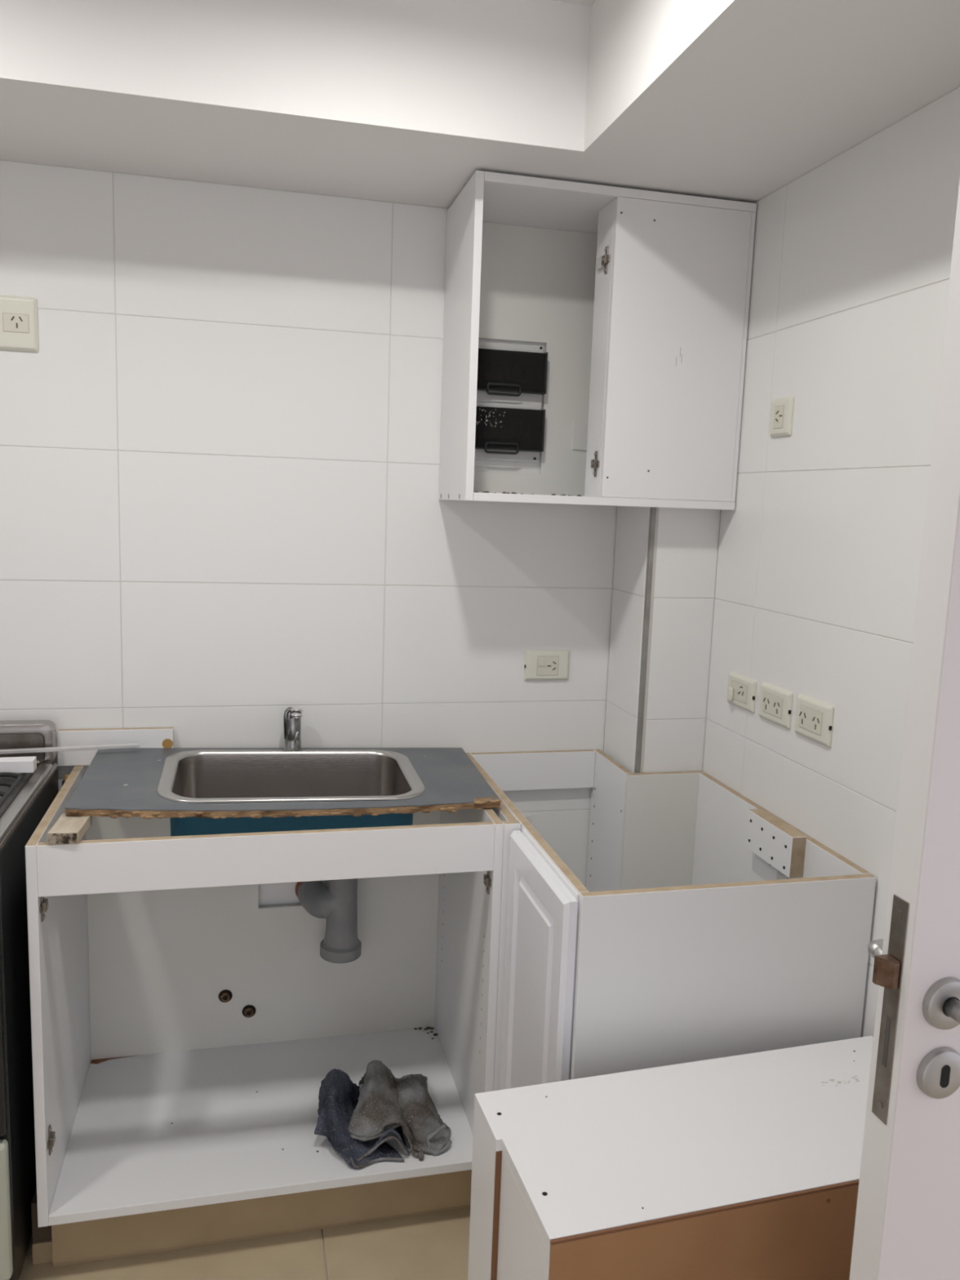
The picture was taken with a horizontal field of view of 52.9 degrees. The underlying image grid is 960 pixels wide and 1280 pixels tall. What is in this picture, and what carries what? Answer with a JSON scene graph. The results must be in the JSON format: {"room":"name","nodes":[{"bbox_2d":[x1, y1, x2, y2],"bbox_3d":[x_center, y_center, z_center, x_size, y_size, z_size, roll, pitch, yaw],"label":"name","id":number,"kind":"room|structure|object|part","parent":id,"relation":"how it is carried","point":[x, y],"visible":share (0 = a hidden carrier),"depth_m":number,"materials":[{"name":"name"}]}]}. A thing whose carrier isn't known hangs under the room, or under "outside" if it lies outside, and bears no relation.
{"room":"kitchen","nodes":[
{"label":"kitchen","id":0,"kind":"room"},
{"bbox_2d":[18,1208,470,1279],"bbox_3d":[-0.056,1.428,0.884,4.798,0.080,3.598,0,8,-14],"label":"floor","id":1,"kind":"structure","parent":0,"point":[432,1246],"depth_m":1.91,"materials":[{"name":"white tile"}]},
{"bbox_2d":[0,720,58,1279],"bbox_3d":[-1.158,0.710,1.870,0.553,0.982,0.618,0,8,-14],"label":"stove","id":2,"kind":"object","parent":1,"relation":"on","point":[25,798],"visible":0.73,"depth_m":1.81,"materials":[{"name":"black metal"}]},
{"bbox_2d":[0,942,7,1136],"bbox_3d":[-1.091,0.678,1.598,0.542,0.408,0.072,0,8,-14],"label":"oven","id":3,"kind":"object","parent":2,"relation":"in","point":[3,1010],"depth_m":1.70,"materials":[{"name":"black glass"}]},
{"bbox_3d":[-1.109,1.024,1.672,0.543,0.270,0.024,0,8,-14],"label":"drawer","id":4,"kind":"part","parent":2,"relation":"part of","materials":[{"name":"grey metal"}]},
{"bbox_2d":[0,756,36,773],"bbox_3d":[-1.056,0.257,1.954,0.288,0.026,0.034,0,9,-15],"label":"bar","id":5,"kind":"object","parent":2,"relation":"on","point":[11,764],"visible":1,"depth_m":1.97,"materials":[{"name":"white paint"}]},
{"bbox_2d":[25,765,503,1227],"bbox_3d":[-0.451,0.690,2.109,0.871,0.742,0.536,0,8,-14],"label":"base cabinet","id":6,"kind":"object","parent":1,"relation":"on","point":[153,1091],"visible":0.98,"depth_m":2.16,"materials":[{"name":"white laminate"}]},
{"bbox_3d":[-0.787,0.481,1.748,0.011,0.056,0.036,0,8,-14],"label":"hinge plate","id":7,"kind":"part","parent":6,"relation":"part of","materials":[{"name":"metal"}]},
{"bbox_3d":[-0.804,0.939,1.814,0.011,0.056,0.036,0,8,-14],"label":"hinge plate","id":8,"kind":"part","parent":6,"relation":"part of","materials":[{"name":"metal"}]},
{"bbox_3d":[-0.866,0.690,2.008,0.018,0.742,0.536,0,8,-14],"label":"panel","id":9,"kind":"part","parent":6,"relation":"part of","materials":[{"name":"white laminate"}]},
{"bbox_2d":[218,989,232,1002],"bbox_3d":[-0.620,0.869,2.352,0.033,0.033,0.009,0,8,-14],"label":"hole","id":10,"kind":"object","parent":6,"relation":"attached to","point":[224,996],"visible":1,"depth_m":2.35,"materials":[{"name":"black"}]},
{"bbox_2d":[242,1004,255,1017],"bbox_3d":[-0.567,0.914,2.372,0.033,0.033,0.009,0,8,-14],"label":"hole","id":11,"kind":"object","parent":6,"relation":"attached to","point":[249,1011],"visible":1,"depth_m":2.37,"materials":[{"name":"black"}]},
{"bbox_2d":[31,1169,471,1266],"bbox_3d":[-0.462,1.123,2.162,0.928,0.130,0.424,0,8,-14],"label":"plinth","id":12,"kind":"object","parent":6,"relation":"attached to","point":[113,1237],"depth_m":1.95,"materials":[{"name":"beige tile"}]},
{"bbox_3d":[-0.464,1.048,2.161,0.835,0.019,0.535,0,8,-14],"label":"panel","id":13,"kind":"part","parent":6,"relation":"part of","materials":[{"name":"white laminate"}]},
{"bbox_3d":[-0.512,0.658,2.358,0.834,0.691,0.012,0,8,-14],"label":"panel","id":14,"kind":"part","parent":6,"relation":"part of","materials":[{"name":"white plastic"}]},
{"bbox_3d":[-0.380,0.408,1.814,0.835,0.095,0.018,0,8,-14],"label":"rail","id":15,"kind":"part","parent":6,"relation":"part of","materials":[{"name":"white plastic"}]},
{"bbox_2d":[65,747,501,818],"bbox_3d":[-0.405,0.298,2.091,0.846,0.042,0.438,0,8,-14],"label":"countertop","id":16,"kind":"structure","parent":6,"relation":"on","point":[117,783],"depth_m":1.96,"materials":[{"name":"grey laminate"}]},
{"bbox_2d":[47,813,92,844],"bbox_3d":[-0.746,0.343,1.758,0.053,0.023,0.109,1,8,-10],"label":"wood block","id":17,"kind":"object","parent":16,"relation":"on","point":[68,829],"visible":0.95,"depth_m":1.72,"materials":[{"name":"beige wood"}]},
{"bbox_2d":[0,742,139,754],"bbox_3d":[-0.923,0.239,2.108,0.340,0.008,0.014,0,8,-23],"label":"metal strip","id":18,"kind":"object","parent":16,"relation":"on","point":[137,744],"visible":1,"depth_m":2.11,"materials":[{"name":"white metal"}]},
{"bbox_2d":[57,727,173,765],"bbox_3d":[-0.833,0.244,2.213,0.250,0.082,0.019,0,8,-14],"label":"plank","id":19,"kind":"object","parent":16,"relation":"on","point":[147,737],"visible":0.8,"depth_m":2.20,"materials":[{"name":"white wood"}]},
{"bbox_2d":[156,749,425,836],"bbox_3d":[-0.409,0.364,2.107,0.544,0.175,0.360,0,8,-14],"label":"sink","id":20,"kind":"object","parent":16,"relation":"in","point":[335,775],"visible":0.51,"depth_m":2.22,"materials":[{"name":"grey metal"}]},
{"bbox_3d":[-0.409,0.366,2.107,0.486,0.163,0.322,0,8,-14],"label":"bowl","id":21,"kind":"part","parent":20,"relation":"part of","materials":[{"name":"silver metal"}]},
{"bbox_2d":[283,706,302,750],"bbox_3d":[-0.440,0.208,2.273,0.045,0.103,0.043,0,8,-14],"label":"faucet","id":22,"kind":"object","parent":16,"relation":"on","point":[291,722],"visible":1,"depth_m":2.26,"materials":[{"name":"silver metal"}]},
{"bbox_2d":[295,878,361,963],"bbox_3d":[-0.370,0.599,2.327,0.191,0.320,0.103,7,10,31],"label":"drain pipe","id":23,"kind":"object","parent":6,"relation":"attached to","point":[337,903],"visible":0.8,"depth_m":2.28,"materials":[{"name":"grey plastic"}]},
{"bbox_2d":[314,1059,452,1168],"bbox_3d":[-0.220,0.993,2.105,0.296,0.120,0.301,0,8,-14],"label":"rag","id":24,"kind":"object","parent":6,"relation":"on","point":[356,1123],"visible":1,"depth_m":2.04,"materials":[{"name":"grey fabric"}]},
{"bbox_3d":[-0.037,0.690,2.210,0.018,0.742,0.536,0,8,-14],"label":"panel","id":25,"kind":"part","parent":6,"relation":"part of","materials":[{"name":"white plastic"}]},
{"bbox_3d":[0.013,0.484,1.943,0.011,0.056,0.036,0,8,-14],"label":"hinge plate","id":26,"kind":"part","parent":6,"relation":"part of","materials":[{"name":"metal"}]},
{"bbox_2d":[467,1035,873,1279],"bbox_3d":[0.371,1.013,1.480,0.722,0.600,0.311,0,9,-16],"label":"base cabinet","id":27,"kind":"object","parent":1,"relation":"on","point":[746,1166],"visible":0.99,"depth_m":1.35,"materials":[{"name":"white laminate"}]},
{"bbox_3d":[0.005,1.010,1.476,0.018,0.582,0.111,0,9,-16],"label":"panel","id":28,"kind":"part","parent":27,"relation":"part of","materials":[{"name":"white laminate"}]},
{"bbox_3d":[0.057,1.033,1.333,0.018,0.582,0.194,0,9,-16],"label":"panel","id":29,"kind":"part","parent":27,"relation":"part of","materials":[{"name":"white plastic"}]},
{"bbox_3d":[0.419,1.037,1.337,0.712,0.593,0.004,0,9,-16],"label":"panel","id":30,"kind":"part","parent":27,"relation":"part of","materials":[{"name":"brown wood"}]},
{"bbox_3d":[0.429,0.742,1.294,0.713,0.004,0.004,0,9,-16],"label":"trim","id":31,"kind":"part","parent":27,"relation":"part of","materials":[{"name":"brown wood"}]},
{"bbox_2d":[466,749,875,1090],"bbox_3d":[0.296,0.714,2.108,0.580,0.748,0.900,0,8,-14],"label":"base cabinet","id":32,"kind":"object","parent":1,"relation":"on","point":[705,924],"visible":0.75,"depth_m":1.69,"materials":[{"name":"white laminate"}]},
{"bbox_3d":[0.055,0.715,2.057,0.018,0.742,0.878,0,8,-14],"label":"panel","id":33,"kind":"part","parent":32,"relation":"part of","materials":[{"name":"white plastic"}]},
{"bbox_3d":[0.085,0.503,2.491,0.090,0.100,0.004,0,8,-14],"label":"patch plate","id":34,"kind":"part","parent":32,"relation":"part of","materials":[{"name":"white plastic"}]},
{"bbox_3d":[0.134,0.333,2.466,0.329,0.097,0.018,0,8,-14],"label":"rail","id":35,"kind":"part","parent":32,"relation":"part of","materials":[{"name":"white plastic"}]},
{"bbox_3d":[0.096,0.759,1.789,0.022,0.725,0.345,0,8,-14],"label":"door","id":36,"kind":"part","parent":32,"relation":"part of","materials":[{"name":"white paint"}]},
{"bbox_3d":[0.316,0.667,2.455,0.017,0.742,0.222,0,8,-14],"label":"notch panel","id":37,"kind":"part","parent":32,"relation":"part of","materials":[{"name":"white plastic"}]},
{"bbox_3d":[0.432,0.685,2.361,0.198,0.742,0.018,0,8,-14],"label":"notch panel","id":38,"kind":"part","parent":32,"relation":"part of","materials":[{"name":"white plastic"}]},
{"bbox_3d":[0.415,0.781,1.688,0.544,0.742,0.018,0,8,-14],"label":"panel","id":39,"kind":"part","parent":32,"relation":"part of","materials":[{"name":"white plastic"}]},
{"bbox_3d":[0.596,0.733,2.066,0.017,0.742,0.638,0,8,-14],"label":"panel","id":40,"kind":"part","parent":32,"relation":"part of","materials":[{"name":"white plastic"}]},
{"bbox_3d":[0.610,0.550,1.963,0.004,0.195,0.040,0,8,-14],"label":"rail","id":41,"kind":"part","parent":32,"relation":"part of","materials":[{"name":"white laminate"}]},
{"bbox_2d":[0,160,617,906],"bbox_3d":[-0.980,-0.110,2.203,2.684,2.520,0.120,0,8,-14],"label":"wall","id":42,"kind":"structure","parent":0,"point":[222,513],"depth_m":2.21,"materials":[{"name":"white tile"}]},
{"bbox_2d":[0,294,39,351],"bbox_3d":[-0.983,-0.671,2.048,0.083,0.112,0.012,0,8,-14],"label":"wall outlet","id":43,"kind":"object","parent":42,"relation":"attached to","point":[19,322],"visible":1,"depth_m":2.04,"materials":[{"name":"white plastic"}]},
{"bbox_2d":[62,774,69,786],"bbox_3d":[-0.938,0.355,2.200,0.022,0.103,0.044,0,8,-14],"label":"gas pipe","id":44,"kind":"object","parent":42,"relation":"attached to","point":[66,776],"visible":0.12,"depth_m":2.18,"materials":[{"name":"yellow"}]},
{"bbox_2d":[0,0,959,208],"bbox_3d":[-0.485,-0.894,0.529,2.854,0.255,3.101,0,8,-14],"label":"ceiling","id":45,"kind":"structure","parent":42,"relation":"attached to","point":[400,101],"depth_m":1.72,"materials":[{"name":"white paint"}]},
{"bbox_2d":[524,649,569,680],"bbox_3d":[0.170,0.065,2.440,0.119,0.077,0.014,0,8,-14],"label":"wall outlet","id":46,"kind":"object","parent":42,"relation":"attached to","point":[539,664],"visible":1,"depth_m":2.44,"materials":[{"name":"white plastic"}]},
{"bbox_2d":[438,170,756,510],"bbox_3d":[0.250,-0.641,2.204,0.626,0.658,0.293,0,8,-14],"label":"upper cabinet","id":47,"kind":"object","parent":42,"relation":"attached to","point":[637,300],"visible":0.99,"depth_m":2.12,"materials":[{"name":"white laminate"}]},
{"bbox_3d":[-0.045,-0.641,2.132,0.017,0.658,0.293,0,8,-14],"label":"panel","id":48,"kind":"part","parent":47,"relation":"part of","materials":[{"name":"white plastic"}]},
{"bbox_2d":[474,341,547,462],"bbox_3d":[0.051,-0.567,2.298,0.208,0.274,0.050,0,8,-14],"label":"electrical panel","id":49,"kind":"object","parent":47,"relation":"in","point":[512,378],"visible":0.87,"depth_m":2.29,"materials":[{"name":"grey white plastic"},{"name":"smoked dark plastic"},{"name":"black plastic"}]},
{"bbox_3d":[0.052,-0.456,2.292,0.085,0.028,0.006,0,8,-14],"label":"handle","id":50,"kind":"part","parent":49,"relation":"part of","materials":[{"name":"black plastic"}]},
{"bbox_3d":[0.056,-0.590,2.273,0.085,0.028,0.006,0,8,-14],"label":"handle","id":51,"kind":"part","parent":49,"relation":"part of","materials":[{"name":"black plastic"}]},
{"bbox_3d":[0.142,-0.662,2.321,0.436,0.622,0.009,0,8,-14],"label":"panel","id":52,"kind":"part","parent":47,"relation":"part of","materials":[{"name":"white plastic"}]},
{"bbox_2d":[572,420,588,450],"bbox_3d":[0.251,-0.501,2.365,0.048,0.070,0.004,0,8,-14],"label":"cover plate","id":53,"kind":"object","parent":47,"relation":"attached to","point":[580,428],"visible":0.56,"depth_m":2.36,"materials":[{"name":"white plastic"}]},
{"bbox_3d":[0.253,-0.390,2.138,0.011,0.056,0.036,0,8,-14],"label":"hinge plate","id":54,"kind":"part","parent":47,"relation":"part of","materials":[{"name":"metal"}]},
{"bbox_3d":[0.247,-0.324,2.252,0.608,0.018,0.293,0,8,-14],"label":"panel","id":55,"kind":"part","parent":47,"relation":"part of","materials":[{"name":"white plastic"}]},
{"bbox_3d":[0.268,-0.817,2.076,0.011,0.056,0.036,0,8,-14],"label":"hinge plate","id":56,"kind":"part","parent":47,"relation":"part of","materials":[{"name":"metal"}]},
{"bbox_3d":[0.270,-0.958,2.160,0.608,0.018,0.293,0,8,-14],"label":"panel","id":57,"kind":"part","parent":47,"relation":"part of","materials":[{"name":"white plastic"}]},
{"bbox_3d":[0.426,-0.621,2.107,0.310,0.622,0.018,0,8,-14],"label":"panel","id":58,"kind":"part","parent":47,"relation":"part of","materials":[{"name":"white plastic"}]},
{"bbox_3d":[0.575,-0.625,2.170,0.010,0.622,0.069,0,8,-14],"label":"panel","id":59,"kind":"part","parent":47,"relation":"part of","materials":[{"name":"white plastic"}]},
{"bbox_2d":[553,0,595,6],"bbox_3d":[-0.417,-1.069,0.518,3.220,0.100,3.340,0,8,-14],"label":"ceiling","id":60,"kind":"structure","parent":0,"point":[584,2],"depth_m":1.79,"materials":[{"name":"white paint"}]},
{"bbox_2d":[604,497,720,773],"bbox_3d":[0.425,0.083,2.459,0.172,2.165,0.342,0,8,-14],"label":"wall column","id":61,"kind":"structure","parent":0,"point":[688,539],"depth_m":2.30,"materials":[{"name":"white tile"}]},
{"bbox_2d":[634,498,659,773],"bbox_3d":[0.387,0.108,2.281,0.016,2.164,0.014,0,8,-14],"label":"trim","id":62,"kind":"structure","parent":61,"relation":"attached to","point":[654,511],"depth_m":2.26,"materials":[{"name":"grey metal"}]},
{"bbox_2d":[702,86,959,1037],"bbox_3d":[0.712,-0.005,1.892,0.120,2.520,1.540,0,8,-14],"label":"wall","id":63,"kind":"structure","parent":0,"point":[820,545],"depth_m":1.80,"materials":[{"name":"white tile"}]},
{"bbox_2d":[726,671,757,712],"bbox_3d":[0.577,0.116,2.152,0.021,0.072,0.118,0,8,-14],"label":"wall outlet","id":64,"kind":"object","parent":63,"relation":"attached to","point":[741,690],"visible":1,"depth_m":2.14,"materials":[{"name":"white plastic"}]},
{"bbox_2d":[758,682,793,728],"bbox_3d":[0.615,0.136,2.016,0.012,0.076,0.120,0,8,-14],"label":"wall outlet","id":65,"kind":"object","parent":63,"relation":"attached to","point":[775,703],"visible":1,"depth_m":2.00,"materials":[{"name":"white plastic"}]},
{"bbox_2d":[769,395,795,437],"bbox_3d":[0.620,-0.460,1.992,0.012,0.078,0.078,0,8,-14],"label":"wall outlet","id":66,"kind":"object","parent":63,"relation":"attached to","point":[782,409],"visible":1,"depth_m":1.98,"materials":[{"name":"white plastic"}]},
{"bbox_2d":[794,693,835,746],"bbox_3d":[0.647,0.156,1.880,0.012,0.080,0.121,0,8,-14],"label":"wall outlet","id":67,"kind":"object","parent":63,"relation":"attached to","point":[814,718],"visible":1,"depth_m":1.86,"materials":[{"name":"white plastic"}]},
{"bbox_3d":[1.020,-0.848,0.631,0.120,0.470,0.780,0,8,-14],"label":"lintel","id":68,"kind":"object","parent":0,"visible":0},
{"bbox_2d":[848,178,959,1279],"bbox_3d":[0.716,0.351,1.082,0.639,2.032,0.190,0,9,-15],"label":"door","id":69,"kind":"structure","parent":68,"relation":"attached to","point":[907,1223],"depth_m":0.98,"materials":[{"name":"white paint"}]},
{"bbox_3d":[0.509,0.357,1.090,0.130,0.022,0.071,0,9,-15],"label":"lever","id":70,"kind":"part","parent":69,"relation":"part of","materials":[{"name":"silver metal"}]},
{"bbox_3d":[0.541,0.377,0.970,0.129,0.018,0.057,0,9,-15],"label":"lever","id":71,"kind":"part","parent":69,"relation":"part of","materials":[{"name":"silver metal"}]}
]}

